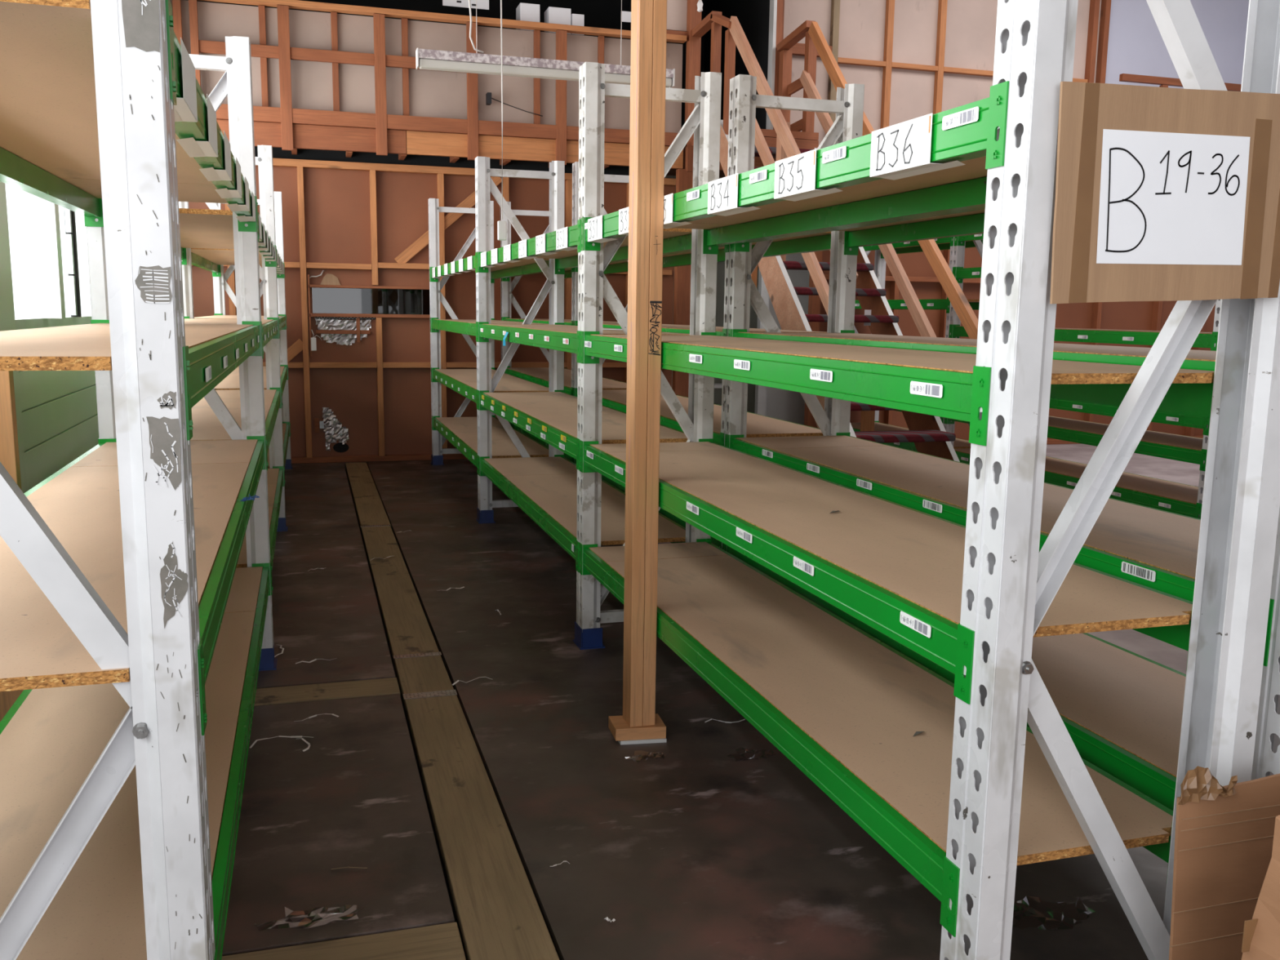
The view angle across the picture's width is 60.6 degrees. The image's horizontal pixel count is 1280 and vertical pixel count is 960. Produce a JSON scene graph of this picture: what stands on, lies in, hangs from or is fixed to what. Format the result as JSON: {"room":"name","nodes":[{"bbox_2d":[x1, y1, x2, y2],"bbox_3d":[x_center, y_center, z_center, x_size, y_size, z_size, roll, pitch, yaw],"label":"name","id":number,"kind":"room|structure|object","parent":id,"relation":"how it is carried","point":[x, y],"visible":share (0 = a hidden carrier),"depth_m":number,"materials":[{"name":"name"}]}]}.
{"room":"warehouse","nodes":[
{"label":"warehouse","id":0,"kind":"room"},
{"bbox_2d":[0,181,98,493],"bbox_3d":[-2.425,-2.021,3.592,0.150,5.600,15.200,-2,9,-17],"label":"wall","id":1,"kind":"structure","parent":0,"point":[56,411],"depth_m":5.19,"materials":[{"name":"green paint"}]},
{"bbox_2d":[14,189,91,328],"bbox_3d":[-3.292,-2.019,6.553,0.145,2.130,4.500,-2,9,-17],"label":"window","id":2,"kind":"structure","parent":1,"relation":"in","point":[40,219],"depth_m":5.25,"materials":[{"name":"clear glass"}]},
{"bbox_2d":[186,0,769,175],"bbox_3d":[1.313,-4.421,11.229,11.750,2.880,2.000,-2,9,-17],"label":"wall","id":3,"kind":"structure","parent":0,"point":[753,15],"depth_m":10.88,"materials":[{"name":"black"}]},
{"bbox_2d":[442,0,488,9],"bbox_3d":[-1.502,-4.355,9.428,0.400,0.540,0.005,-2,9,-17],"label":"drawing sheet","id":4,"kind":"object","parent":3,"relation":"attached to","point":[481,4],"visible":0.85,"depth_m":9.47,"materials":[{"name":"white paper"}]},
{"bbox_2d":[515,2,539,30],"bbox_3d":[-0.998,-3.643,9.747,0.175,1.090,0.200,-2,9,-17],"label":"carton","id":5,"kind":"object","parent":3,"relation":"on","point":[524,11],"visible":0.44,"depth_m":9.58,"materials":[{"name":"cardboard"}]},
{"bbox_2d":[544,6,571,32],"bbox_3d":[-0.742,-3.646,9.825,0.200,1.080,0.200,-2,9,-17],"label":"carton","id":6,"kind":"object","parent":3,"relation":"on","point":[560,15],"visible":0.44,"depth_m":9.66,"materials":[{"name":"cardboard"}]},
{"bbox_2d":[570,13,584,35],"bbox_3d":[-0.584,-3.631,9.875,0.110,1.040,0.200,-2,9,-17],"label":"carton","id":7,"kind":"object","parent":3,"relation":"on","point":[578,20],"visible":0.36,"depth_m":9.71,"materials":[{"name":"cardboard"}]},
{"bbox_2d":[622,10,631,22],"bbox_3d":[-0.122,-4.174,9.862,0.100,0.090,0.010,-2,9,-17],"label":"paper sheet","id":8,"kind":"object","parent":3,"relation":"attached to","point":[626,15],"visible":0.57,"depth_m":9.86,"materials":[{"name":"white paper"}]},
{"bbox_2d":[188,0,1215,463],"bbox_3d":[1.538,-3.000,10.635,11.750,5.500,0.520,-2,9,-17],"label":"wall","id":9,"kind":"structure","parent":0,"point":[364,224],"depth_m":10.07,"materials":[{"name":"brown wood"}]},
{"bbox_2d":[311,329,321,351],"bbox_3d":[-2.846,-1.234,9.651,0.039,0.186,0.123,8,11,37],"label":"switch","id":10,"kind":"object","parent":9,"relation":"attached to","point":[313,344],"visible":1,"depth_m":9.62,"materials":[{"name":"white plastic"}]},
{"bbox_2d":[309,270,324,278],"bbox_3d":[-2.834,-1.806,9.608,0.142,0.079,0.037,-5,10,-31],"label":"wire","id":11,"kind":"object","parent":9,"relation":"attached to","point":[322,270],"visible":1,"depth_m":9.60,"materials":[{"name":"grey metal"}]},
{"bbox_2d":[320,273,340,284],"bbox_3d":[-2.738,-1.774,9.672,0.175,0.100,0.014,-2,9,-17],"label":"scrap","id":12,"kind":"object","parent":9,"relation":"on","point":[328,279],"visible":1,"depth_m":9.66,"materials":[{"name":"brown cardboard"}]},
{"bbox_2d":[314,407,349,452],"bbox_3d":[-2.776,-0.449,9.857,0.296,0.414,0.040,-2,9,-17],"label":"foil","id":13,"kind":"object","parent":9,"relation":"attached to","point":[333,430],"visible":1,"depth_m":9.87,"materials":[{"name":"silver metal"}]},
{"bbox_2d":[314,316,375,345],"bbox_3d":[-2.622,-1.325,9.751,0.526,0.252,0.052,-2,9,-17],"label":"foil","id":14,"kind":"object","parent":9,"relation":"attached to","point":[332,330],"visible":1,"depth_m":9.75,"materials":[{"name":"silver metal"}]},
{"bbox_2d":[311,287,430,314],"bbox_3d":[-2.374,-1.603,9.823,1.118,0.227,0.004,-2,9,-17],"label":"window","id":15,"kind":"structure","parent":9,"relation":"in","point":[325,300],"depth_m":9.81,"materials":[{"name":"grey glass"}]},
{"bbox_2d":[169,0,776,177],"bbox_3d":[0.143,-4.352,10.872,9.200,2.740,2.220,-2,9,-17],"label":"mezzanine","id":16,"kind":"object","parent":9,"relation":"on","point":[322,81],"visible":0.61,"depth_m":9.29,"materials":[{"name":"brown wood"}]},
{"bbox_2d":[485,92,491,105],"bbox_3d":[-1.303,-3.285,9.430,0.035,0.090,0.090,-2,9,-17],"label":"junction box","id":17,"kind":"object","parent":16,"relation":"attached to","point":[488,95],"visible":1,"depth_m":9.39,"materials":[{"name":"black plastic"}]},
{"bbox_2d":[491,97,542,116],"bbox_3d":[-1.071,-3.255,9.554,0.452,0.128,0.011,-2,9,-17],"label":"loose wire","id":18,"kind":"object","parent":17,"relation":"attached to","point":[491,98],"visible":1,"depth_m":9.56,"materials":[{"name":"black"}]},
{"bbox_2d":[765,0,777,129],"bbox_3d":[0.894,-4.373,9.998,0.735,2.510,0.100,-2,9,-17],"label":"door","id":19,"kind":"structure","parent":9,"relation":"in","point":[773,3],"depth_m":10.14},
{"bbox_3d":[5.947,-3.152,12.022,2.500,0.300,0.400,-2,9,-17],"label":"trim","id":20,"kind":"structure","parent":9,"relation":"on","visible":0},
{"bbox_2d":[1119,73,1241,91],"bbox_3d":[6.053,-3.768,11.777,2.200,0.995,0.050,-2,9,-17],"label":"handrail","id":21,"kind":"object","parent":20,"relation":"on","point":[1162,82],"visible":0.26,"depth_m":11.50,"materials":[{"name":"brown wood"}]},
{"bbox_2d":[221,443,1199,959],"bbox_3d":[3.135,0.614,5.710,11.750,0.102,15.200,-2,9,-17],"label":"floor","id":22,"kind":"structure","parent":0,"point":[458,802],"depth_m":3.15,"materials":[{"name":"concrete"}]},
{"bbox_2d":[0,370,23,721],"bbox_3d":[-1.851,0.232,3.194,0.100,1.285,0.045,-2,9,-17],"label":"board","id":23,"kind":"object","parent":22,"relation":"on","point":[9,446],"visible":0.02,"depth_m":3.13,"materials":[{"name":"brown wood"}]},
{"bbox_2d":[0,0,292,959],"bbox_3d":[-2.079,-0.623,5.315,0.584,2.322,8.381,-2,9,-17],"label":"storage rack","id":24,"kind":"object","parent":22,"relation":"on","point":[136,629],"visible":1,"depth_m":1.75,"materials":[{"name":"white metal"}]},
{"bbox_2d":[240,493,259,501],"bbox_3d":[-1.000,0.045,2.808,0.047,0.018,0.069,-2,9,-17],"label":"knot","id":25,"kind":"object","parent":24,"relation":"on","point":[245,499],"visible":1,"depth_m":2.79,"materials":[{"name":"blue"}]},
{"bbox_2d":[274,644,284,657],"bbox_3d":[-1.461,0.688,4.429,0.041,0.012,0.182,-1,9,-12],"label":"scrap","id":26,"kind":"object","parent":22,"relation":"on","point":[281,646],"visible":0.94,"depth_m":4.42,"materials":[{"name":"white"}]},
{"bbox_2d":[249,735,309,748],"bbox_3d":[-1.156,0.833,3.523,0.199,0.012,0.050,-4,10,-27],"label":"scrap","id":27,"kind":"object","parent":22,"relation":"on","point":[299,736],"visible":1,"depth_m":3.54,"materials":[{"name":"white"}]},
{"bbox_2d":[297,737,310,751],"bbox_3d":[-1.069,0.840,3.488,0.034,0.011,0.103,-4,10,-29],"label":"scrap","id":28,"kind":"object","parent":22,"relation":"on","point":[304,740],"visible":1,"depth_m":3.49,"materials":[{"name":"white"}]},
{"bbox_2d":[293,713,338,721],"bbox_3d":[-1.096,0.804,3.712,0.147,0.015,0.032,-1,9,-12],"label":"scrap","id":29,"kind":"object","parent":22,"relation":"on","point":[323,713],"visible":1,"depth_m":3.72,"materials":[{"name":"white paper"}]},
{"bbox_2d":[295,657,337,663],"bbox_3d":[-1.274,0.710,4.307,0.158,0.013,0.018,-3,9,-22],"label":"scrap","id":30,"kind":"object","parent":22,"relation":"on","point":[335,658],"visible":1,"depth_m":4.30,"materials":[{"name":"white"}]},
{"bbox_2d":[331,866,367,869],"bbox_3d":[-0.722,0.964,2.716,0.090,0.011,0.007,1,9,3],"label":"scrap","id":31,"kind":"object","parent":22,"relation":"on","point":[343,867],"visible":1,"depth_m":2.71,"materials":[{"name":"brown wood"}]},
{"bbox_2d":[452,676,493,684],"bbox_3d":[-0.629,0.750,4.103,0.156,0.015,0.022,-3,10,-25],"label":"scrap","id":32,"kind":"object","parent":22,"relation":"on","point":[456,682],"visible":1,"depth_m":4.10,"materials":[{"name":"white"}]},
{"bbox_2d":[604,916,615,922],"bbox_3d":[-0.070,1.007,2.505,0.030,0.011,0.008,8,11,37],"label":"scrap","id":33,"kind":"object","parent":22,"relation":"on","point":[606,917],"visible":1,"depth_m":2.50,"materials":[{"name":"white paper"}]},
{"bbox_2d":[608,0,666,744],"bbox_3d":[0.029,-1.873,3.184,0.173,5.500,0.124,-1,9,-10],"label":"prop","id":34,"kind":"object","parent":22,"relation":"on","point":[639,722],"visible":1,"depth_m":3.38,"materials":[{"name":"brown wood"}]},
{"bbox_2d":[714,382,722,405],"bbox_3d":[0.842,-0.879,11.646,0.494,0.980,0.324,-2,9,-17],"label":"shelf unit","id":35,"kind":"object","parent":22,"relation":"on","point":[717,385],"visible":0.02,"depth_m":11.52,"materials":[{"name":"grey metal"}]},
{"bbox_2d":[704,718,745,723],"bbox_3d":[0.289,0.821,3.727,0.137,0.013,0.018,1,9,1],"label":"scrap","id":36,"kind":"object","parent":22,"relation":"on","point":[711,718],"visible":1,"depth_m":3.73,"materials":[{"name":"white"}]},
{"bbox_2d":[754,269,768,415],"bbox_3d":[1.260,-1.706,11.210,0.090,2.760,0.080,-2,9,-17],"label":"post","id":37,"kind":"object","parent":22,"relation":"on","point":[760,391],"visible":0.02,"depth_m":11.29,"materials":[{"name":"grey metal"}]},
{"bbox_2d":[765,253,809,425],"bbox_3d":[1.584,-1.387,11.497,0.565,2.050,0.060,-2,9,-17],"label":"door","id":38,"kind":"structure","parent":22,"relation":"on","point":[781,404],"depth_m":11.51,"materials":[{"name":"grey metal"}]},
{"bbox_2d":[691,10,978,462],"bbox_3d":[1.424,-1.872,8.457,1.000,3.930,3.830,-2,9,-17],"label":"staircase","id":39,"kind":"structure","parent":22,"relation":"on","point":[928,433],"depth_m":8.38,"materials":[{"name":"brown wood"}]},
{"bbox_2d":[863,309,871,325],"bbox_3d":[1.747,-1.246,8.399,0.055,0.120,0.005,-2,9,-17],"label":"notice","id":40,"kind":"object","parent":39,"relation":"on","point":[867,312],"visible":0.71,"depth_m":8.39,"materials":[{"name":"white paper"}]},
{"bbox_2d":[427,0,1279,959],"bbox_3d":[-0.375,-0.673,5.796,0.578,2.322,8.468,-2,9,-17],"label":"storage rack","id":41,"kind":"object","parent":22,"relation":"on","point":[972,797],"visible":0.98,"depth_m":2.18,"materials":[{"name":"green metal"}]},
{"bbox_2d":[502,332,508,346],"bbox_3d":[-0.739,-0.772,5.992,0.017,0.077,0.130,-2,9,-17],"label":"tape tail","id":42,"kind":"object","parent":41,"relation":"hanging from","point":[506,333],"visible":1,"depth_m":5.98,"materials":[{"name":"teal plastic"}]},
{"bbox_2d":[913,731,924,736],"bbox_3d":[0.641,0.583,2.522,0.049,0.006,0.012,-5,10,-31],"label":"flake","id":43,"kind":"object","parent":41,"relation":"on","point":[916,732],"visible":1,"depth_m":2.52,"materials":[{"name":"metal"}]},
{"bbox_2d":[1049,81,1279,303],"bbox_3d":[0.844,-0.445,1.720,0.456,0.338,0.006,-2,9,-17],"label":"aisle sign","id":44,"kind":"object","parent":41,"relation":"attached to","point":[1162,193],"visible":1,"depth_m":1.71,"materials":[{"name":"brown cardboard"}]},
{"bbox_2d":[500,74,1279,810],"bbox_3d":[0.228,-0.693,5.977,0.578,2.322,8.468,-2,9,-17],"label":"storage rack","id":45,"kind":"object","parent":22,"relation":"on","point":[1121,708],"visible":0.26,"depth_m":3.40,"materials":[{"name":"green metal"}]},
{"bbox_2d":[850,233,1221,519],"bbox_3d":[3.226,-0.887,7.510,0.578,2.322,8.126,-2,9,-17],"label":"storage rack","id":46,"kind":"object","parent":22,"relation":"on","point":[1181,499],"visible":0.12,"depth_m":7.38,"materials":[{"name":"green metal"}]},
{"bbox_2d":[1168,765,1279,959],"bbox_3d":[1.093,0.788,1.885,0.471,0.668,0.021,-2,9,-17],"label":"carton","id":47,"kind":"object","parent":22,"relation":"on","point":[1224,836],"visible":0.97,"depth_m":1.83,"materials":[{"name":"brown cardboard"}]},
{"bbox_2d":[1241,815,1279,959],"bbox_3d":[1.198,0.838,1.593,0.553,0.660,0.320,-2,9,-17],"label":"cardboard box","id":48,"kind":"object","parent":22,"relation":"on","point":[1261,934],"visible":1,"depth_m":1.62,"materials":[{"name":"brown cardboard"}]},
{"bbox_2d":[664,175,759,413],"bbox_3d":[1.045,-2.001,12.641,3.000,2.900,0.100,-2,9,-17],"label":"wall","id":49,"kind":"structure","parent":0,"point":[721,265],"depth_m":12.58,"materials":[{"name":"brown wood"}]},
{"bbox_2d":[1105,0,1248,88],"bbox_3d":[6.010,-4.597,11.886,2.370,2.600,0.020,-2,9,-17],"label":"wall","id":50,"kind":"structure","parent":0,"point":[1136,45],"depth_m":11.75,"materials":[{"name":"white paint"}]},
{"bbox_3d":[3.189,-4.918,4.849,11.800,0.100,15.200,-2,9,-17],"label":"ceiling","id":51,"kind":"structure","parent":0,"visible":0},
{"bbox_2d":[468,0,483,53],"bbox_3d":[-0.837,-3.608,5.489,0.082,2.797,0.014,-2,9,-17],"label":"power cable","id":52,"kind":"object","parent":51,"relation":"hanging from","point":[469,4],"visible":1,"depth_m":5.67,"materials":[{"name":"grey plastic"}]},
{"bbox_2d":[497,0,506,240],"bbox_3d":[-0.704,-3.124,5.508,0.045,3.755,0.030,-2,9,-17],"label":"cable","id":53,"kind":"object","parent":51,"relation":"hanging from","point":[501,225],"visible":1,"depth_m":5.75,"materials":[{"name":"grey plastic"}]},
{"bbox_2d":[497,220,506,240],"bbox_3d":[-0.730,-1.318,5.787,0.045,0.100,0.030,-2,9,-17],"label":"socket","id":54,"kind":"object","parent":53,"relation":"attached to","point":[501,225],"depth_m":5.77,"materials":[{"name":"white plastic"}]},
{"bbox_2d":[415,0,675,88],"bbox_3d":[-0.467,-3.578,5.636,1.392,2.890,0.080,-2,9,-17],"label":"strip light","id":55,"kind":"object","parent":51,"relation":"hanging from","point":[425,59],"visible":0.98,"depth_m":5.77,"materials":[{"name":"white metal"}]},
{"bbox_2d":[418,58,671,87],"bbox_3d":[-0.487,-2.173,5.853,1.370,0.045,0.060,-2,9,-17],"label":"diffuser","id":56,"kind":"object","parent":55,"relation":"attached to","point":[483,66],"depth_m":5.78,"materials":[{"name":"white plastic"}]},
{"bbox_2d":[697,0,702,12],"bbox_3d":[0.507,-4.695,8.930,0.052,1.660,0.052,-2,9,-17],"label":"bulb","id":57,"kind":"object","parent":51,"relation":"hanging from","point":[700,4],"visible":1,"depth_m":9.03,"materials":[{"name":"grey"}]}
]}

